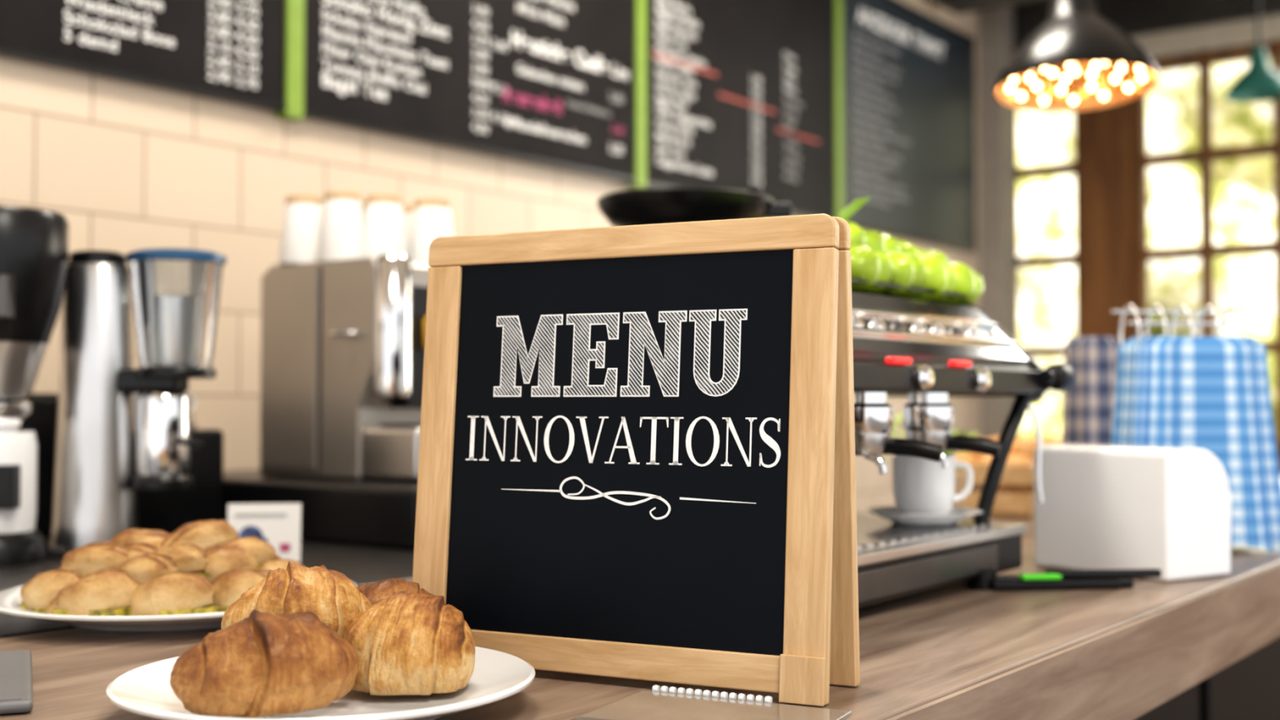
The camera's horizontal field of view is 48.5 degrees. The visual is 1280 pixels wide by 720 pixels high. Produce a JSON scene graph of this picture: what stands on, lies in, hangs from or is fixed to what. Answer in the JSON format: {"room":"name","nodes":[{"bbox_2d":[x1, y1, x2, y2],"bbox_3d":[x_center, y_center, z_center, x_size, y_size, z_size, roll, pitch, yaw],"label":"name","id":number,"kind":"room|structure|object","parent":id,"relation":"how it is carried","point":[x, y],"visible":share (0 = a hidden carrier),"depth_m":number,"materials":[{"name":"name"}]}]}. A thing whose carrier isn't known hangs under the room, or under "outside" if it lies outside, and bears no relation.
{"room":"cafe","nodes":[
{"label":"cafe","id":0,"kind":"room"},
{"bbox_2d":[0,0,981,513],"bbox_3d":[-0.789,-0.160,3.052,0.100,2.950,7.950,-1,-2,37],"label":"wall","id":1,"kind":"structure","parent":0,"point":[129,167],"depth_m":2.90,"materials":[{"name":"beige tile"}]},
{"bbox_2d":[0,0,286,111],"bbox_3d":[-1.094,-0.977,2.546,0.031,0.882,1.140,-1,-2,37],"label":"chalkboard","id":2,"kind":"object","parent":1,"relation":"attached to","point":[228,51],"visible":1,"depth_m":2.75,"materials":[{"name":"black plastic"}]},
{"bbox_2d":[275,0,304,120],"bbox_3d":[-0.741,-0.974,3.024,0.037,0.925,0.046,-1,-2,37],"label":"trim","id":3,"kind":"structure","parent":1,"relation":"attached to","point":[294,9],"depth_m":3.00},
{"bbox_2d":[303,0,636,182],"bbox_3d":[-0.374,-0.950,3.515,0.031,0.882,1.179,-1,-2,37],"label":"chalkboard","id":4,"kind":"object","parent":1,"relation":"attached to","point":[550,83],"visible":1,"depth_m":3.49,"materials":[{"name":"black plastic"}]},
{"bbox_2d":[626,0,646,189],"bbox_3d":[-0.009,-0.946,4.008,0.037,0.925,0.046,-1,-2,37],"label":"trim","id":5,"kind":"structure","parent":1,"relation":"attached to","point":[640,5],"depth_m":3.99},
{"bbox_2d":[646,0,835,216],"bbox_3d":[0.335,-0.924,4.469,0.031,0.882,1.102,-1,-2,37],"label":"chalkboard","id":6,"kind":"object","parent":1,"relation":"attached to","point":[740,94],"visible":1,"depth_m":4.43,"materials":[{"name":"black plastic"}]},
{"bbox_2d":[834,0,843,217],"bbox_3d":[0.676,-0.920,4.931,0.037,0.925,0.046,-1,-2,37],"label":"trim","id":7,"kind":"structure","parent":1,"relation":"attached to","point":[837,3],"depth_m":4.91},
{"bbox_2d":[842,0,977,252],"bbox_3d":[1.032,-0.897,5.408,0.031,0.882,1.142,-1,-2,37],"label":"chalkboard","id":8,"kind":"object","parent":1,"relation":"attached to","point":[908,74],"visible":0.99,"depth_m":5.37,"materials":[{"name":"black plastic"}]},
{"bbox_2d":[1014,108,1019,435],"bbox_3d":[1.605,-0.433,6.147,0.035,1.570,0.068,-1,-2,37],"label":"mullion","id":9,"kind":"object","parent":1,"relation":"attached to","point":[1015,109],"visible":0.02,"depth_m":6.16,"materials":[{"name":"brown wood"}]},
{"bbox_2d":[1014,161,1074,179],"bbox_3d":[1.730,-0.806,6.065,0.345,0.044,0.060,-1,-2,37],"label":"rail","id":10,"kind":"object","parent":1,"relation":"attached to","point":[1065,168],"visible":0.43,"depth_m":6.04,"materials":[{"name":"brown wood"}]},
{"bbox_2d":[1015,253,1075,268],"bbox_3d":[1.730,-0.421,6.054,0.345,0.044,0.060,-1,-2,37],"label":"rail","id":11,"kind":"object","parent":1,"relation":"attached to","point":[1062,260],"visible":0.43,"depth_m":6.03,"materials":[{"name":"brown wood"}]},
{"bbox_2d":[596,186,792,226],"bbox_3d":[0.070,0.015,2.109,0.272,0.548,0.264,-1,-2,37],"label":"frying pan","id":12,"kind":"object","parent":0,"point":[648,206],"visible":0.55,"depth_m":2.02,"materials":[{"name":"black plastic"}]},
{"bbox_2d":[977,4,1017,439],"bbox_3d":[1.506,-0.078,5.974,0.100,2.950,0.140,-1,-2,37],"label":"wall","id":13,"kind":"structure","parent":0,"point":[996,24],"depth_m":5.94,"materials":[{"name":"grey paint"}]},
{"bbox_2d":[1021,345,1064,356],"bbox_3d":[1.730,-0.036,6.043,0.345,0.044,0.060,-1,-2,37],"label":"rail","id":14,"kind":"object","parent":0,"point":[1033,351],"visible":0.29,"depth_m":6.02,"materials":[{"name":"brown wood"}]},
{"bbox_2d":[1078,99,1135,342],"bbox_3d":[1.949,-0.441,5.885,0.210,1.570,0.150,-1,-2,37],"label":"post","id":15,"kind":"object","parent":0,"point":[1105,135],"depth_m":5.82,"materials":[{"name":"brown wood"}]},
{"bbox_2d":[1013,0,1279,53],"bbox_3d":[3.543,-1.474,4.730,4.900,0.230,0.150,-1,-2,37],"label":"ceiling","id":16,"kind":"structure","parent":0,"point":[1134,17],"depth_m":5.73,"materials":[{"name":"black"}]},
{"bbox_2d":[1152,42,1271,72],"bbox_3d":[3.695,-1.232,4.617,4.130,0.044,0.060,-1,-2,37],"label":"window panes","id":17,"kind":"object","parent":16,"relation":"attached to","point":[1242,53],"visible":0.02,"depth_m":5.64,"materials":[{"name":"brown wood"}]},
{"bbox_2d":[1129,13,1279,59],"bbox_3d":[3.558,-1.308,4.745,4.900,0.100,0.100,-1,-2,37],"label":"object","id":18,"kind":"object","parent":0,"point":[1240,33],"depth_m":5.65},
{"bbox_2d":[1276,446,1279,471],"bbox_3d":[3.558,0.836,4.685,4.900,1.050,0.100,-1,-2,37],"label":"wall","id":19,"kind":"structure","parent":0,"point":[1277,447],"depth_m":5.46,"materials":[{"name":"grey"}]},
{"bbox_2d":[1026,436,1062,439],"bbox_3d":[1.730,0.338,6.033,0.345,0.022,0.060,-1,-2,37],"label":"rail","id":20,"kind":"object","parent":19,"relation":"attached to","point":[1033,437],"visible":0.02,"depth_m":6.03,"materials":[{"name":"brown wood"}]},
{"bbox_2d":[1074,111,1080,336],"bbox_3d":[1.854,-0.439,5.962,0.035,1.570,0.068,-1,-2,37],"label":"mullion","id":21,"kind":"object","parent":19,"relation":"attached to","point":[1076,113],"visible":0.14,"depth_m":5.94,"materials":[{"name":"brown wood"}]},
{"bbox_2d":[1133,93,1149,337],"bbox_3d":[2.051,-0.443,5.816,0.035,1.570,0.068,-1,-2,37],"label":"window frame","id":22,"kind":"structure","parent":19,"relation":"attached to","point":[1140,104],"depth_m":5.80,"materials":[{"name":"brown wood"}]},
{"bbox_2d":[1197,49,1214,336],"bbox_3d":[2.258,-0.447,5.662,0.035,1.570,0.068,-1,-2,37],"label":"mullion","id":23,"kind":"object","parent":19,"relation":"attached to","point":[1206,272],"visible":0.57,"depth_m":5.64,"materials":[{"name":"brown wood"}]},
{"bbox_2d":[1142,142,1273,167],"bbox_3d":[3.695,-0.847,4.606,4.130,0.044,0.060,-1,-2,37],"label":"rail","id":24,"kind":"object","parent":19,"relation":"attached to","point":[1259,149],"visible":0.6,"depth_m":5.63,"materials":[{"name":"brown wood"}]},
{"bbox_2d":[1143,240,1274,261],"bbox_3d":[3.695,-0.462,4.595,4.130,0.044,0.060,-1,-2,37],"label":"rail","id":25,"kind":"object","parent":19,"relation":"attached to","point":[1259,247],"visible":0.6,"depth_m":5.62,"materials":[{"name":"brown wood"}]},
{"bbox_2d":[1258,340,1275,352],"bbox_3d":[3.695,-0.077,4.584,4.130,0.044,0.060,-1,-2,37],"label":"rail","id":26,"kind":"object","parent":19,"relation":"attached to","point":[1270,346],"visible":0.02,"depth_m":5.49,"materials":[{"name":"brown wood"}]},
{"bbox_2d":[1271,39,1279,446],"bbox_3d":[2.479,-0.452,5.498,0.035,1.570,0.068,-1,-2,37],"label":"mullion","id":27,"kind":"object","parent":19,"relation":"attached to","point":[1275,43],"visible":1,"depth_m":5.48,"materials":[{"name":"brown wood"}]},
{"bbox_3d":[0.134,-1.734,1.320,3.700,0.100,6.200,-1,-2,37],"label":"ceiling","id":28,"kind":"structure","parent":0,"visible":0},
{"bbox_2d":[993,0,1160,111],"bbox_3d":[0.989,-1.114,3.242,0.361,1.032,0.361,-1,-2,37],"label":"pendant lamp","id":29,"kind":"object","parent":28,"relation":"hanging from","point":[1077,60],"visible":1,"depth_m":3.21,"materials":[{"name":"black metal"}]},
{"bbox_3d":[2.504,-1.645,4.510,3.700,0.100,1.750,-1,-2,37],"label":"ceiling","id":30,"kind":"structure","parent":0,"visible":0},
{"bbox_2d":[935,0,1036,13],"bbox_3d":[2.617,-1.500,4.515,3.530,0.190,0.200,-1,-2,37],"label":"ceiling beam","id":31,"kind":"structure","parent":30,"relation":"attached to","point":[957,6],"depth_m":5.51,"materials":[{"name":"black"}]},
{"bbox_2d":[1224,0,1279,102],"bbox_3d":[2.181,-1.255,5.019,0.224,0.650,0.224,-1,-2,37],"label":"pendant lamp","id":32,"kind":"object","parent":30,"relation":"hanging from","point":[1260,82],"visible":1,"depth_m":4.99,"materials":[{"name":"teal metal"}]},
{"bbox_3d":[1.378,1.295,1.401,5.500,0.050,7.950,-1,-2,37],"label":"floor","id":33,"kind":"structure","parent":0,"visible":0},
{"bbox_2d":[0,512,874,638],"bbox_3d":[-1.016,0.779,1.730,1.060,1.000,3.600,-1,-2,37],"label":"countertop","id":34,"kind":"structure","parent":33,"relation":"on","point":[363,565],"depth_m":1.96,"materials":[{"name":"wood"}]},
{"bbox_2d":[0,205,68,567],"bbox_3d":[-0.914,0.036,2.012,0.192,0.500,0.195,0,-2,0],"label":"coffee grinder","id":35,"kind":"object","parent":34,"relation":"on","point":[34,242],"visible":1,"depth_m":1.97,"materials":[{"name":"black plastic"}]},
{"bbox_2d":[0,393,136,538],"bbox_3d":[-1.019,0.177,2.409,0.146,0.240,0.320,-1,-2,37],"label":"coffee maker","id":36,"kind":"object","parent":34,"relation":"on","point":[42,419],"visible":0.02,"depth_m":2.34,"materials":[{"name":"black plastic"}]},
{"bbox_2d":[46,248,226,559],"bbox_3d":[-0.746,0.064,2.113,0.253,0.450,0.142,0,-2,0],"label":"coffee grinder","id":37,"kind":"object","parent":34,"relation":"on","point":[174,294],"visible":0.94,"depth_m":2.07,"materials":[{"name":"metal"}]},
{"bbox_2d":[134,422,223,534],"bbox_3d":[-0.807,0.200,2.364,0.140,0.192,0.180,-1,-2,37],"label":"box","id":38,"kind":"object","parent":34,"relation":"on","point":[167,510],"visible":0.33,"depth_m":2.35,"materials":[{"name":"black plastic"}]},
{"bbox_2d":[227,502,301,562],"bbox_3d":[-0.524,0.243,1.982,0.100,0.085,0.024,0,-2,-8],"label":"price card","id":39,"kind":"object","parent":34,"relation":"on","point":[279,525],"visible":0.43,"depth_m":1.98,"materials":[{"name":"white paper"}]},
{"bbox_2d":[238,525,262,537],"bbox_3d":[-0.541,0.247,1.976,0.034,0.034,0.001,0,-10,-8],"label":"print","id":40,"kind":"object","parent":39,"relation":"on","point":[251,531],"depth_m":1.98},
{"bbox_2d":[257,536,267,542],"bbox_3d":[-0.527,0.255,1.976,0.020,0.020,0.001,0,-10,-8],"label":"print","id":41,"kind":"object","parent":39,"relation":"on","point":[260,537],"depth_m":1.98},
{"bbox_2d":[222,469,417,550],"bbox_3d":[-0.412,0.256,2.617,0.723,0.095,0.660,-1,-2,37],"label":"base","id":42,"kind":"object","parent":34,"relation":"on","point":[362,513],"visible":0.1,"depth_m":2.26,"materials":[{"name":"plastic"}]},
{"bbox_2d":[259,254,430,482],"bbox_3d":[-0.418,0.018,2.543,0.400,0.375,0.388,-1,-2,37],"label":"coffee machine","id":43,"kind":"object","parent":42,"relation":"on","point":[342,349],"visible":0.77,"depth_m":2.41,"materials":[{"name":"metal"}]},
{"bbox_2d":[278,194,322,264],"bbox_3d":[-0.597,-0.230,2.525,0.086,0.122,0.086,-1,-2,37],"label":"paper cup","id":44,"kind":"object","parent":43,"relation":"on","point":[303,215],"visible":0.84,"depth_m":2.49,"materials":[{"name":"white paper"}]},
{"bbox_2d":[316,190,366,261],"bbox_3d":[-0.519,-0.231,2.479,0.086,0.122,0.086,-1,-2,37],"label":"paper cup","id":45,"kind":"object","parent":43,"relation":"on","point":[342,235],"visible":0.88,"depth_m":2.45,"materials":[{"name":"white paper"}]},
{"bbox_2d":[361,201,365,224],"bbox_3d":[-0.476,-0.227,2.603,0.086,0.122,0.086,-1,-2,37],"label":"paper cup","id":46,"kind":"object","parent":43,"relation":"on","point":[363,208],"visible":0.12,"depth_m":2.58,"materials":[{"name":"white paper"}]},
{"bbox_2d":[363,193,408,257],"bbox_3d":[-0.453,-0.230,2.517,0.086,0.122,0.086,-1,-2,37],"label":"paper cup","id":47,"kind":"object","parent":43,"relation":"on","point":[384,225],"visible":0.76,"depth_m":2.49,"materials":[{"name":"white paper"}]},
{"bbox_2d":[361,426,420,482],"bbox_3d":[-0.311,0.158,2.465,0.140,0.090,0.340,-1,-2,37],"label":"drip tray","id":48,"kind":"object","parent":43,"relation":"on","point":[388,453],"depth_m":2.33,"materials":[{"name":"metal"}]},
{"bbox_2d":[380,422,420,426],"bbox_3d":[-0.297,0.111,2.455,0.095,0.004,0.320,-1,-2,37],"label":"grille","id":49,"kind":"object","parent":43,"relation":"attached to","point":[415,424],"depth_m":2.34,"materials":[{"name":"metal"}]},
{"bbox_2d":[402,204,414,258],"bbox_3d":[-0.411,-0.226,2.648,0.086,0.122,0.086,-1,-2,37],"label":"paper cup","id":50,"kind":"object","parent":43,"relation":"on","point":[409,209],"visible":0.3,"depth_m":2.62,"materials":[{"name":"white paper"}]},
{"bbox_2d":[422,316,426,349],"bbox_3d":[-0.355,-0.048,2.441,0.036,0.060,0.036,-1,-2,37],"label":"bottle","id":51,"kind":"object","parent":43,"relation":"on","point":[424,317],"depth_m":2.43,"materials":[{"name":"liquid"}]},
{"bbox_2d":[408,197,453,262],"bbox_3d":[-0.374,-0.229,2.565,0.086,0.122,0.086,-1,-2,37],"label":"paper cup","id":52,"kind":"object","parent":43,"relation":"on","point":[432,220],"visible":0.8,"depth_m":2.54,"materials":[{"name":"white paper"}]},
{"bbox_2d":[0,515,1279,719],"bbox_3d":[0.353,0.785,1.959,0.846,1.000,5.600,-1,-2,37],"label":"countertop","id":53,"kind":"structure","parent":33,"relation":"on","point":[1207,648],"depth_m":1.40,"materials":[{"name":"laminate"}]},
{"bbox_2d":[0,649,33,714],"bbox_3d":[-0.564,0.256,1.116,0.160,0.010,0.235,1,-2,-23],"label":"tablet","id":54,"kind":"object","parent":53,"relation":"on","point":[15,666],"visible":1,"depth_m":1.11,"materials":[{"name":"grey metal"}]},
{"bbox_2d":[0,582,357,631],"bbox_3d":[-0.493,0.259,1.518,0.376,0.026,0.376,-1,-2,37],"label":"plate","id":55,"kind":"object","parent":53,"relation":"on","point":[11,600],"visible":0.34,"depth_m":1.36,"materials":[{"name":"white ceramic"}]},
{"bbox_2d":[20,520,305,616],"bbox_3d":[-0.494,0.220,1.517,0.257,0.089,0.272,-1,-2,37],"label":"buns","id":56,"kind":"object","parent":55,"relation":"on","point":[203,566],"visible":0.88,"depth_m":1.45,"materials":[{"name":"beige food"}]},
{"bbox_2d":[106,646,535,719],"bbox_3d":[-0.232,0.245,1.054,0.307,0.026,0.307,-1,-2,37],"label":"plate","id":57,"kind":"object","parent":53,"relation":"on","point":[146,690],"visible":0.44,"depth_m":1.03,"materials":[{"name":"white ceramic"}]},
{"bbox_2d":[169,608,358,718],"bbox_3d":[-0.263,0.211,1.006,0.130,0.072,0.095,1,-2,-24],"label":"croissant","id":58,"kind":"object","parent":57,"relation":"on","point":[262,664],"visible":1,"depth_m":0.97,"materials":[{"name":"brown food"}]},
{"bbox_2d":[221,561,372,638],"bbox_3d":[-0.266,0.198,1.115,0.103,0.077,0.109,-1,-2,38],"label":"croissant","id":59,"kind":"object","parent":57,"relation":"on","point":[330,595],"visible":0.48,"depth_m":1.09,"materials":[{"name":"brown food"}]},
{"bbox_2d":[357,577,433,605],"bbox_3d":[-0.204,0.211,1.165,0.101,0.064,0.081,0,-2,5],"label":"croissant","id":60,"kind":"object","parent":57,"relation":"on","point":[375,593],"visible":0.18,"depth_m":1.15,"materials":[{"name":"brown food"}]},
{"bbox_2d":[342,591,475,695],"bbox_3d":[-0.174,0.212,1.078,0.103,0.074,0.098,0,-2,12],"label":"croissant","id":61,"kind":"object","parent":57,"relation":"on","point":[406,643],"visible":0.93,"depth_m":1.04,"materials":[{"name":"brown food"}]},
{"bbox_2d":[412,213,860,706],"bbox_3d":[-0.013,0.075,1.190,0.378,0.376,0.093,-1,-2,26],"label":"menu sign","id":62,"kind":"object","parent":53,"relation":"on","point":[637,448],"visible":0.95,"depth_m":1.15,"materials":[{"name":"brown wood"}]},
{"bbox_2d":[571,684,851,719],"bbox_3d":[0.048,0.254,1.012,0.170,0.007,0.151,-1,-2,26],"label":"notebook","id":63,"kind":"object","parent":53,"relation":"on","point":[657,704],"visible":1,"depth_m":1.04,"materials":[{"name":"beige paper"}]},
{"bbox_2d":[851,277,1074,608],"bbox_3d":[0.186,0.091,1.730,0.473,0.375,0.723,-1,-2,37],"label":"espresso machine","id":64,"kind":"object","parent":53,"relation":"on","point":[926,352],"visible":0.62,"depth_m":1.66,"materials":[{"name":"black metal"}]},
{"bbox_2d":[857,545,862,550],"bbox_3d":[0.120,0.203,1.599,0.280,0.004,0.015,-1,-2,37],"label":"grille","id":65,"kind":"object","parent":64,"relation":"attached to","point":[859,547],"depth_m":1.52,"materials":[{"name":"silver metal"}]},
{"bbox_2d":[857,542,873,548],"bbox_3d":[0.137,0.203,1.622,0.280,0.004,0.015,-1,-2,37],"label":"grille","id":66,"kind":"object","parent":64,"relation":"attached to","point":[864,544],"depth_m":1.54,"materials":[{"name":"silver metal"}]},
{"bbox_2d":[857,539,884,546],"bbox_3d":[0.153,0.204,1.644,0.280,0.004,0.015,-1,-2,37],"label":"grille","id":67,"kind":"object","parent":64,"relation":"attached to","point":[875,542],"depth_m":1.56,"materials":[{"name":"silver metal"}]},
{"bbox_2d":[854,433,890,456],"bbox_3d":[0.246,0.092,1.554,0.054,0.026,0.054,-1,-2,37],"label":"basket","id":68,"kind":"object","parent":64,"relation":"on","point":[866,444],"depth_m":1.53,"materials":[{"name":"metal"}]},
{"bbox_2d":[857,537,896,544],"bbox_3d":[0.170,0.205,1.666,0.280,0.004,0.015,-1,-2,37],"label":"grille","id":69,"kind":"object","parent":64,"relation":"attached to","point":[887,540],"depth_m":1.59,"materials":[{"name":"silver metal"}]},
{"bbox_2d":[857,534,907,542],"bbox_3d":[0.186,0.205,1.688,0.280,0.004,0.015,-1,-2,37],"label":"grille","id":70,"kind":"object","parent":64,"relation":"attached to","point":[899,538],"depth_m":1.62,"materials":[{"name":"silver metal"}]},
{"bbox_2d":[857,532,918,540],"bbox_3d":[0.202,0.206,1.710,0.280,0.004,0.015,-1,-2,37],"label":"grille","id":71,"kind":"object","parent":64,"relation":"attached to","point":[909,536],"depth_m":1.65,"materials":[{"name":"silver metal"}]},
{"bbox_2d":[857,529,928,537],"bbox_3d":[0.219,0.206,1.732,0.280,0.004,0.015,-1,-2,37],"label":"grille","id":72,"kind":"object","parent":64,"relation":"attached to","point":[920,535],"depth_m":1.67,"materials":[{"name":"silver metal"}]},
{"bbox_2d":[857,527,938,536],"bbox_3d":[0.235,0.207,1.754,0.280,0.004,0.015,-1,-2,37],"label":"grille","id":73,"kind":"object","parent":64,"relation":"attached to","point":[931,533],"depth_m":1.70,"materials":[{"name":"silver metal"}]},
{"bbox_2d":[884,356,912,364],"bbox_3d":[0.278,0.001,1.529,0.012,0.008,0.046,-1,-2,37],"label":"lamp","id":74,"kind":"object","parent":64,"relation":"on","point":[888,360],"depth_m":1.52,"materials":[{"name":"red plastic"}]},
{"bbox_2d":[857,524,948,534],"bbox_3d":[0.252,0.208,1.776,0.280,0.004,0.015,-1,-2,37],"label":"grille","id":75,"kind":"object","parent":64,"relation":"attached to","point":[940,531],"depth_m":1.72,"materials":[{"name":"silver metal"}]},
{"bbox_2d":[857,523,958,533],"bbox_3d":[0.268,0.208,1.798,0.280,0.004,0.015,-1,-2,37],"label":"grille","id":76,"kind":"object","parent":64,"relation":"attached to","point":[950,530],"depth_m":1.75,"materials":[{"name":"silver metal"}]},
{"bbox_2d":[838,196,983,303],"bbox_3d":[0.319,-0.141,1.893,0.172,0.123,0.390,-1,-2,37],"label":"apples","id":77,"kind":"object","parent":64,"relation":"on","point":[876,256],"visible":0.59,"depth_m":1.81,"materials":[{"name":"green plant"}]},
{"bbox_2d":[857,520,967,531],"bbox_3d":[0.284,0.209,1.820,0.280,0.004,0.015,-1,-2,37],"label":"grille","id":78,"kind":"object","parent":64,"relation":"attached to","point":[960,528],"depth_m":1.77,"materials":[{"name":"silver metal"}]},
{"bbox_2d":[856,519,976,529],"bbox_3d":[0.301,0.209,1.842,0.280,0.004,0.015,-1,-2,37],"label":"grille","id":79,"kind":"object","parent":64,"relation":"attached to","point":[969,526],"depth_m":1.79,"materials":[{"name":"silver metal"}]},
{"bbox_2d":[856,516,985,528],"bbox_3d":[0.317,0.210,1.864,0.280,0.004,0.015,-1,-2,37],"label":"grille","id":80,"kind":"object","parent":64,"relation":"attached to","point":[979,525],"depth_m":1.81,"materials":[{"name":"silver metal"}]},
{"bbox_2d":[865,454,984,526],"bbox_3d":[0.357,0.163,1.789,0.147,0.086,0.147,-1,-2,37],"label":"coffee cup","id":81,"kind":"object","parent":64,"relation":"on","point":[924,492],"visible":0.96,"depth_m":1.76,"materials":[{"name":"white ceramic"}]},
{"bbox_2d":[856,515,994,526],"bbox_3d":[0.334,0.211,1.886,0.280,0.004,0.015,-1,-2,37],"label":"grille","id":82,"kind":"object","parent":64,"relation":"attached to","point":[986,524],"depth_m":1.81,"materials":[{"name":"silver metal"}]},
{"bbox_2d":[905,431,951,450],"bbox_3d":[0.341,0.096,1.682,0.054,0.026,0.054,-1,-2,37],"label":"basket","id":83,"kind":"object","parent":64,"relation":"on","point":[944,438],"depth_m":1.66,"materials":[{"name":"metal"}]},
{"bbox_2d":[947,360,972,367],"bbox_3d":[0.373,0.004,1.657,0.012,0.008,0.046,-1,-2,37],"label":"lamp","id":84,"kind":"object","parent":64,"relation":"on","point":[951,363],"depth_m":1.64,"materials":[{"name":"red plastic"}]},
{"bbox_2d":[955,435,1062,519],"bbox_3d":[0.784,0.236,2.937,0.210,0.153,0.400,-1,-2,37],"label":"crate","id":85,"kind":"object","parent":53,"relation":"on","point":[1015,496],"visible":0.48,"depth_m":2.77,"materials":[{"name":"brown wood"}]},
{"bbox_2d":[969,567,1161,591],"bbox_3d":[0.519,0.266,1.736,0.236,0.024,0.063,0,-2,-1],"label":"serving tongs","id":86,"kind":"object","parent":53,"relation":"on","point":[988,579],"visible":0.91,"depth_m":1.72,"materials":[{"name":"black plastic"}]},
{"bbox_2d":[1062,336,1119,444],"bbox_3d":[0.818,0.130,2.568,0.119,0.342,0.118,0,-2,0],"label":"plaid towel","id":87,"kind":"object","parent":53,"relation":"on","point":[1088,404],"visible":0.37,"depth_m":2.53,"materials":[{"name":"fabric"}]},
{"bbox_2d":[1033,444,1231,582],"bbox_3d":[0.658,0.199,1.910,0.135,0.167,0.216,1,-2,-34],"label":"napkin dispenser","id":88,"kind":"object","parent":53,"relation":"on","point":[1104,507],"visible":0.94,"depth_m":1.84,"materials":[{"name":"white plastic"}]},
{"bbox_2d":[1111,304,1279,552],"bbox_3d":[0.838,0.103,2.162,0.278,0.373,0.116,0,-2,-8],"label":"checkered cloth","id":89,"kind":"object","parent":53,"relation":"on","point":[1211,394],"visible":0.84,"depth_m":2.13,"materials":[{"name":"blue fabric"}]},
{"label":"outside","id":90,"kind":"structure","parent":0,"visible":0},
{"bbox_3d":[3.745,1.499,8.359,12.000,0.050,6.050,-1,-2,37],"label":"ground","id":91,"kind":"structure","parent":90,"visible":0},
{"bbox_2d":[1017,57,1276,440],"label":"window","id":92,"kind":"structure","parent":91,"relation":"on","point":[1243,188],"depth_m":9.30,"materials":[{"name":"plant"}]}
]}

